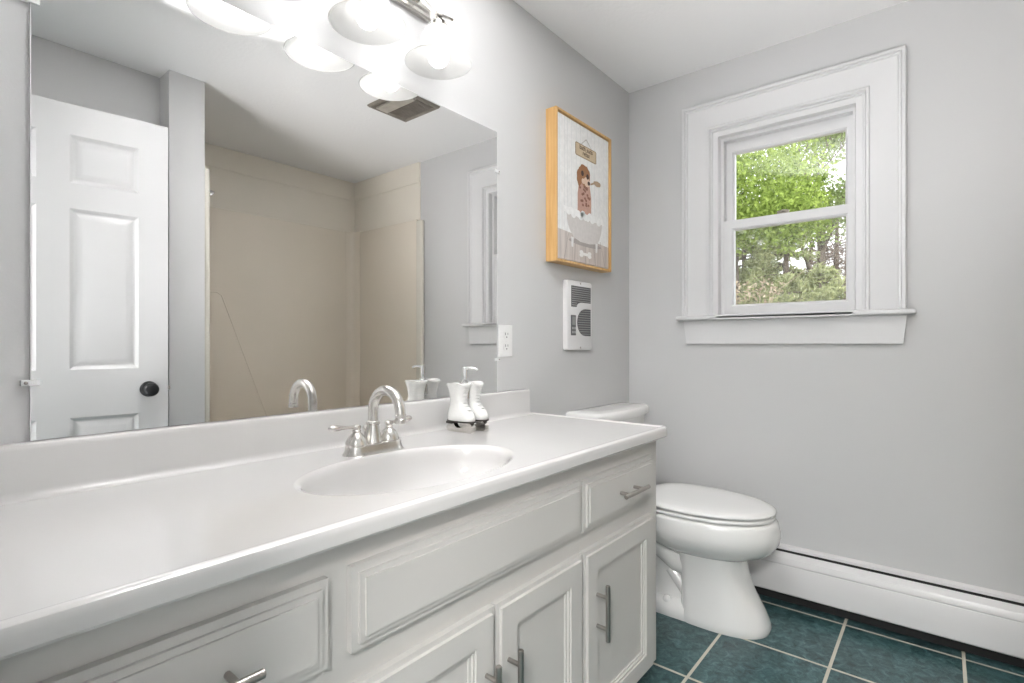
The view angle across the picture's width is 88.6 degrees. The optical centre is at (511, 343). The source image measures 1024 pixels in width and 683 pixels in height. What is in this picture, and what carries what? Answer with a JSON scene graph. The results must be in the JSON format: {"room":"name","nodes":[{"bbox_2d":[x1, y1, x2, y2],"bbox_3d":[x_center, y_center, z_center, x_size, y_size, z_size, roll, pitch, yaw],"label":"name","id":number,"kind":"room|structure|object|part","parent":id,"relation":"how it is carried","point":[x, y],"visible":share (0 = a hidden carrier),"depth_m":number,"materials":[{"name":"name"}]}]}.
{"room":"bathroom","nodes":[
{"label":"bathroom","id":0,"kind":"room"},
{"bbox_2d":[0,0,628,444],"bbox_3d":[-0.185,-0.093,1.729,0.120,2.256,2.639,0,0,39],"label":"wall","id":1,"kind":"structure","parent":0,"point":[521,69],"depth_m":1.86,"materials":[{"name":"grey paint"}]},
{"bbox_2d":[20,0,499,440],"bbox_3d":[-0.426,-0.281,1.332,0.012,0.885,1.209,0,0,39],"label":"wall mirror","id":2,"kind":"object","parent":1,"relation":"attached to","point":[232,215],"visible":1,"depth_m":1.13,"materials":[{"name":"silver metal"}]},
{"bbox_2d":[0,389,531,505],"bbox_3d":[-0.407,0.208,1.332,0.040,0.091,1.482,0,0,39],"label":"backsplash","id":3,"kind":"structure","parent":1,"relation":"attached to","point":[31,470],"depth_m":1.04,"materials":[{"name":"stone"}]},
{"bbox_2d":[285,0,471,79],"bbox_3d":[-0.354,-0.905,1.270,0.202,0.292,0.638,0,0,39],"label":"vanity light","id":4,"kind":"object","parent":1,"relation":"attached to","point":[437,56],"visible":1,"depth_m":1.38,"materials":[{"name":"white glass"}]},
{"bbox_3d":[-0.346,-0.818,1.263,0.182,0.098,0.182,0,0,39],"label":"lamp shade","id":5,"kind":"part","parent":4,"relation":"part of","materials":[{"name":"white glass"}]},
{"bbox_3d":[-0.346,-0.811,1.263,0.056,0.104,0.056,0,0,39],"label":"bulb","id":6,"kind":"part","parent":4,"relation":"part of","materials":[{"name":"white glass"}]},
{"bbox_3d":[-0.214,-0.932,1.450,0.141,0.130,0.025,0,0,39],"label":"arm","id":7,"kind":"part","parent":4,"relation":"part of","materials":[{"name":"silver metal"}]},
{"bbox_3d":[-0.202,-0.818,1.440,0.182,0.098,0.182,0,0,39],"label":"lamp shade","id":8,"kind":"part","parent":4,"relation":"part of","materials":[{"name":"white glass"}]},
{"bbox_3d":[-0.202,-0.811,1.440,0.056,0.104,0.056,0,0,39],"label":"bulb","id":9,"kind":"part","parent":4,"relation":"part of","materials":[{"name":"white glass"}]},
{"bbox_2d":[498,325,511,356],"bbox_3d":[-0.021,-0.011,1.828,0.008,0.111,0.072,0,0,39],"label":"electrical outlet","id":10,"kind":"object","parent":1,"relation":"attached to","point":[504,331],"visible":1,"depth_m":1.82,"materials":[{"name":"white plastic"}]},
{"bbox_2d":[503,343,509,350],"bbox_3d":[-0.019,0.009,1.827,0.002,0.028,0.034,0,0,39],"label":"receptacle","id":11,"kind":"object","parent":10,"relation":"attached to","point":[506,346],"depth_m":1.82,"materials":[{"name":"grey plastic"}]},
{"bbox_2d":[503,331,509,338],"bbox_3d":[-0.019,-0.031,1.827,0.002,0.028,0.034,0,0,39],"label":"receptacle","id":12,"kind":"object","parent":10,"relation":"attached to","point":[506,334],"depth_m":1.82,"materials":[{"name":"grey plastic"}]},
{"bbox_2d":[563,279,591,349],"bbox_3d":[0.276,-0.117,2.175,0.026,0.284,0.193,0,0,39],"label":"wall heater","id":13,"kind":"object","parent":1,"relation":"attached to","point":[577,295],"visible":1,"depth_m":2.15,"materials":[{"name":"white plastic"}]},
{"bbox_3d":[0.249,-0.076,2.128,0.004,0.082,0.034,0,0,39],"label":"control panel","id":14,"kind":"part","parent":13,"relation":"part of","materials":[{"name":"grey plastic"}]},
{"bbox_2d":[571,285,590,306],"bbox_3d":[0.286,-0.194,2.175,0.002,0.086,0.150,0,0,39],"label":"grille","id":15,"kind":"object","parent":13,"relation":"attached to","point":[580,294],"depth_m":2.17,"materials":[{"name":"grey metal"}]},
{"bbox_2d":[577,309,590,335],"bbox_3d":[0.300,-0.089,2.192,0.002,0.112,0.105,0,0,39],"label":"grille","id":16,"kind":"object","parent":13,"relation":"attached to","point":[583,315],"depth_m":2.19,"materials":[{"name":"grey metal"}]},
{"bbox_2d":[546,106,610,272],"bbox_3d":[0.285,-0.610,2.168,0.049,0.586,0.427,0,0,39],"label":"framed picture","id":17,"kind":"object","parent":1,"relation":"attached to","point":[578,156],"visible":1,"depth_m":2.11,"materials":[{"name":"paper"}]},
{"bbox_2d":[567,214,601,252],"bbox_3d":[0.302,-0.453,2.161,0.001,0.131,0.275,0,0,39],"label":"tub","id":18,"kind":"object","parent":17,"relation":"in","point":[584,231],"depth_m":2.16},
{"bbox_2d":[513,0,908,92],"bbox_3d":[0.770,-1.271,0.946,2.650,0.100,2.639,0,0,39],"label":"ceiling","id":19,"kind":"structure","parent":0,"point":[637,44],"depth_m":2.02,"materials":[{"name":"white paint"}]},
{"bbox_2d":[629,0,1023,595],"bbox_3d":[1.585,-0.093,1.822,2.500,2.256,0.150,0,0,39],"label":"wall","id":20,"kind":"structure","parent":0,"point":[909,455],"depth_m":1.87,"materials":[{"name":"grey paint"}]},
{"bbox_2d":[676,45,916,343],"bbox_3d":[1.128,-0.528,2.163,0.857,1.053,0.202,0,0,39],"label":"window","id":21,"kind":"structure","parent":20,"relation":"in","point":[865,98],"depth_m":2.06,"materials":[{"name":"white paint"}]},
{"bbox_3d":[1.110,-0.115,2.146,0.495,0.018,0.152,0,0,39],"label":"sill","id":22,"kind":"part","parent":21,"relation":"part of","materials":[{"name":"white paint"}]},
{"bbox_3d":[1.125,-0.331,2.166,0.477,0.413,0.030,0,0,39],"label":"sash","id":23,"kind":"part","parent":21,"relation":"part of","materials":[{"name":"white paint"}]},
{"bbox_3d":[1.147,-0.700,2.192,0.477,0.380,0.030,0,0,39],"label":"sash","id":24,"kind":"part","parent":21,"relation":"part of","materials":[{"name":"white paint"}]},
{"bbox_2d":[748,543,1023,667],"bbox_3d":[1.217,0.920,1.984,1.279,0.229,0.066,0,0,39],"label":"baseboard heater","id":25,"kind":"object","parent":20,"relation":"attached to","point":[976,620],"visible":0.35,"depth_m":1.85,"materials":[{"name":"white metal"}]},
{"bbox_3d":[1.230,0.903,2.001,1.255,0.193,0.024,0,0,39],"label":"plate","id":26,"kind":"part","parent":25,"relation":"part of","materials":[{"name":"white metal"}]},
{"bbox_2d":[637,594,1023,682],"bbox_3d":[0.294,1.095,0.366,2.650,0.120,4.139,0,0,39],"label":"floor","id":27,"kind":"structure","parent":0,"point":[803,644],"depth_m":1.73,"materials":[{"name":"teal tile"}]},
{"bbox_2d":[0,440,655,682],"bbox_3d":[-0.206,0.657,1.163,0.563,0.755,1.475,0,0,39],"label":"vanity cabinet","id":28,"kind":"object","parent":27,"relation":"on","point":[550,579],"visible":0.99,"depth_m":0.90,"materials":[{"name":"grey paint"}]},
{"bbox_3d":[-0.368,0.387,0.594,0.020,0.125,0.352,0,0,39],"label":"drawer","id":29,"kind":"part","parent":28,"relation":"part of","materials":[{"name":"grey paint"}]},
{"bbox_3d":[-0.323,0.390,0.609,0.030,0.009,0.009,0,0,39],"label":"post","id":30,"kind":"part","parent":28,"relation":"part of","materials":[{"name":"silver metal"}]},
{"bbox_3d":[-0.336,0.390,0.570,0.012,0.012,0.135,0,0,39],"label":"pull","id":31,"kind":"part","parent":28,"relation":"part of","materials":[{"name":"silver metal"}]},
{"bbox_2d":[0,389,666,659],"bbox_3d":[-0.207,0.274,1.181,0.540,0.222,1.504,0,0,39],"label":"countertop","id":32,"kind":"structure","parent":28,"relation":"on","point":[97,530],"depth_m":0.87,"materials":[{"name":"stone"}]},
{"bbox_2d":[328,385,411,456],"bbox_3d":[-0.328,0.175,1.239,0.170,0.161,0.170,0,0,-6],"label":"faucet","id":33,"kind":"object","parent":32,"relation":"on","point":[373,441],"visible":1,"depth_m":1.21,"materials":[{"name":"silver metal"}]},
{"bbox_3d":[-0.381,0.187,1.176,0.019,0.015,0.068,0,0,39],"label":"lever","id":34,"kind":"part","parent":33,"relation":"part of","materials":[{"name":"silver metal"}]},
{"bbox_3d":[-0.357,0.208,1.205,0.050,0.047,0.050,0,0,39],"label":"handle","id":35,"kind":"part","parent":33,"relation":"part of","materials":[{"name":"silver metal"}]},
{"bbox_3d":[-0.326,0.243,1.238,0.065,0.025,0.160,0,0,39],"label":"plate","id":36,"kind":"part","parent":33,"relation":"part of","materials":[{"name":"silver metal"}]},
{"bbox_3d":[-0.289,0.139,1.208,0.125,0.089,0.024,0,0,39],"label":"spout","id":37,"kind":"part","parent":33,"relation":"part of","materials":[{"name":"silver metal"}]},
{"bbox_3d":[-0.299,0.208,1.275,0.050,0.047,0.050,0,0,39],"label":"handle","id":38,"kind":"part","parent":33,"relation":"part of","materials":[{"name":"silver metal"}]},
{"bbox_3d":[-0.275,0.187,1.304,0.019,0.015,0.068,0,0,39],"label":"lever","id":39,"kind":"part","parent":33,"relation":"part of","materials":[{"name":"silver metal"}]},
{"bbox_2d":[294,445,514,495],"bbox_3d":[-0.197,0.319,1.096,0.316,0.132,0.515,0,0,39],"label":"basin","id":40,"kind":"object","parent":32,"relation":"in","point":[414,470],"depth_m":1.22,"materials":[{"name":"white ceramic"}]},
{"bbox_2d":[446,366,488,433],"bbox_3d":[-0.129,0.159,1.531,0.106,0.188,0.111,0,0,39],"label":"soap dispenser","id":41,"kind":"object","parent":32,"relation":"on","point":[466,408],"visible":1,"depth_m":1.51,"materials":[{"name":"white ceramic"}]},
{"bbox_3d":[-0.147,0.237,1.511,0.104,0.030,0.028,0,0,39],"label":"blade","id":42,"kind":"part","parent":41,"relation":"part of","materials":[{"name":"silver metal"}]},
{"bbox_3d":[-0.113,0.237,1.553,0.104,0.030,0.028,0,0,39],"label":"blade","id":43,"kind":"part","parent":41,"relation":"part of","materials":[{"name":"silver metal"}]},
{"bbox_3d":[-0.135,0.719,0.878,0.020,0.446,0.310,0,0,39],"label":"door","id":44,"kind":"part","parent":28,"relation":"part of","materials":[{"name":"grey paint"}]},
{"bbox_3d":[-0.036,0.612,0.959,0.030,0.009,0.009,0,0,39],"label":"post","id":45,"kind":"part","parent":28,"relation":"part of","materials":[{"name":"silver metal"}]},
{"bbox_3d":[-0.024,0.650,0.950,0.011,0.135,0.011,0,0,6],"label":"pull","id":46,"kind":"part","parent":28,"relation":"part of","materials":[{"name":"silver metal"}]},
{"bbox_3d":[0.005,0.612,1.009,0.030,0.009,0.009,0,0,39],"label":"post","id":47,"kind":"part","parent":28,"relation":"part of","materials":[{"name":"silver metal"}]},
{"bbox_3d":[0.017,0.650,1.000,0.011,0.135,0.011,0,0,6],"label":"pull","id":48,"kind":"part","parent":28,"relation":"part of","materials":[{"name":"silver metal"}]},
{"bbox_3d":[0.065,0.719,1.121,0.020,0.446,0.308,0,0,39],"label":"door","id":49,"kind":"part","parent":28,"relation":"part of","materials":[{"name":"grey paint"}]},
{"bbox_3d":[0.219,0.610,1.270,0.030,0.009,0.009,0,0,39],"label":"post","id":50,"kind":"part","parent":28,"relation":"part of","materials":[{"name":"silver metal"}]},
{"bbox_3d":[0.219,0.686,1.270,0.030,0.009,0.009,0,0,39],"label":"post","id":51,"kind":"part","parent":28,"relation":"part of","materials":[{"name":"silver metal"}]},
{"bbox_3d":[0.231,0.648,1.260,0.011,0.135,0.011,0,0,-17],"label":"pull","id":52,"kind":"part","parent":28,"relation":"part of","materials":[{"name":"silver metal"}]},
{"bbox_3d":[0.289,0.387,1.395,0.020,0.125,0.382,0,0,39],"label":"drawer","id":53,"kind":"part","parent":28,"relation":"part of","materials":[{"name":"grey paint"}]},
{"bbox_3d":[0.289,0.719,1.395,0.020,0.446,0.382,0,0,39],"label":"door","id":54,"kind":"part","parent":28,"relation":"part of","materials":[{"name":"grey paint"}]},
{"bbox_3d":[0.332,0.390,1.384,0.012,0.012,0.135,0,0,39],"label":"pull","id":55,"kind":"part","parent":28,"relation":"part of","materials":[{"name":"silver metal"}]},
{"bbox_2d":[565,402,781,639],"bbox_3d":[0.639,0.652,2.054,0.731,0.766,0.472,0,0,39],"label":"toilet","id":56,"kind":"object","parent":27,"relation":"on","point":[707,537],"visible":0.7,"depth_m":1.90,"materials":[{"name":"white ceramic"}]},
{"bbox_3d":[0.428,0.290,2.228,0.183,0.042,0.472,0,0,39],"label":"tank lid","id":57,"kind":"part","parent":56,"relation":"part of","materials":[{"name":"white ceramic"}]},
{"bbox_3d":[0.427,0.476,2.228,0.150,0.326,0.440,0,0,39],"label":"tank","id":58,"kind":"part","parent":56,"relation":"part of","materials":[{"name":"white ceramic"}]},
{"bbox_3d":[0.750,0.623,2.018,0.476,0.014,0.373,0,0,39],"label":"seat","id":59,"kind":"part","parent":56,"relation":"part of","materials":[{"name":"white plastic"}]},
{"bbox_3d":[0.747,0.600,2.020,0.489,0.024,0.374,0,0,39],"label":"lid","id":60,"kind":"part","parent":56,"relation":"part of","materials":[{"name":"white plastic"}]},
{"bbox_3d":[0.749,0.725,2.019,0.517,0.184,0.380,0,0,39],"label":"bowl","id":61,"kind":"part","parent":56,"relation":"part of","materials":[{"name":"white ceramic"}]},
{"label":"outside","id":62,"kind":"structure","parent":0,"visible":0},
{"bbox_3d":[11.031,1.585,18.461,40.000,0.200,37.461,0,0,39],"label":"ground","id":63,"kind":"structure","parent":62,"visible":0},
{"bbox_2d":[736,230,780,303],"bbox_3d":[3.103,-0.165,6.991,2.433,3.400,2.264,0,0,21],"label":"spruce tree","id":64,"kind":"object","parent":63,"relation":"on","point":[746,262],"visible":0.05,"depth_m":6.81,"materials":[{"name":"green plant"}]},
{"bbox_2d":[736,270,804,304],"bbox_3d":[1.959,0.476,4.499,1.114,2.078,1.061,0,0,39],"label":"dry shrub","id":65,"kind":"object","parent":63,"relation":"on","point":[764,281],"visible":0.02,"depth_m":4.36,"materials":[{"name":"brown plant"}]},
{"bbox_2d":[737,208,819,304],"bbox_3d":[2.850,0.060,5.455,2.080,2.950,2.135,0,0,-18],"label":"spruce tree","id":66,"kind":"object","parent":63,"relation":"on","point":[771,270],"visible":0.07,"depth_m":5.41,"materials":[{"name":"green plant"}]},
{"bbox_2d":[736,138,837,303],"bbox_3d":[1.826,-1.560,6.562,3.944,6.193,3.002,0,0,36],"label":"maple tree","id":67,"kind":"object","parent":63,"relation":"on","point":[773,198],"visible":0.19,"depth_m":5.23,"materials":[{"name":"green plant"}]},
{"bbox_2d":[761,132,845,290],"bbox_3d":[4.330,-1.947,6.838,2.679,6.975,3.706,0,0,-22],"label":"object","id":68,"kind":"object","parent":63,"relation":"on","point":[837,139],"visible":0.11,"depth_m":6.37,"materials":[{"name":"green plant"}]},
{"bbox_2d":[790,195,844,293],"bbox_3d":[4.755,-0.465,8.232,1.338,4.001,1.217,0,0,39],"label":"pine tree","id":69,"kind":"object","parent":63,"relation":"on","point":[811,241],"visible":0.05,"depth_m":8.14,"materials":[{"name":"green plant"}]},
{"bbox_2d":[797,251,845,301],"bbox_3d":[2.749,0.360,4.604,1.323,2.350,1.416,0,0,0],"label":"spruce tree","id":70,"kind":"object","parent":63,"relation":"on","point":[832,290],"visible":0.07,"depth_m":4.54,"materials":[{"name":"green plant"}]},
{"bbox_2d":[800,226,845,285],"bbox_3d":[5.513,-0.465,9.137,1.031,4.001,1.132,0,0,27],"label":"pine tree","id":71,"kind":"object","parent":63,"relation":"on","point":[840,258],"visible":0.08,"depth_m":9.09,"materials":[{"name":"green plant"}]},
{"bbox_2d":[803,217,845,299],"bbox_3d":[5.206,-0.465,8.472,1.249,4.002,1.192,0,0,18],"label":"pine tree","id":72,"kind":"object","parent":63,"relation":"on","point":[835,262],"visible":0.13,"depth_m":8.39,"materials":[{"name":"green plant"}]},
{"bbox_2d":[826,223,845,299],"bbox_3d":[5.965,-0.465,9.299,1.342,4.001,1.195,0,0,39],"label":"pine tree","id":73,"kind":"object","parent":63,"relation":"on","point":[843,245],"visible":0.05,"depth_m":9.29,"materials":[{"name":"green plant"}]}
]}

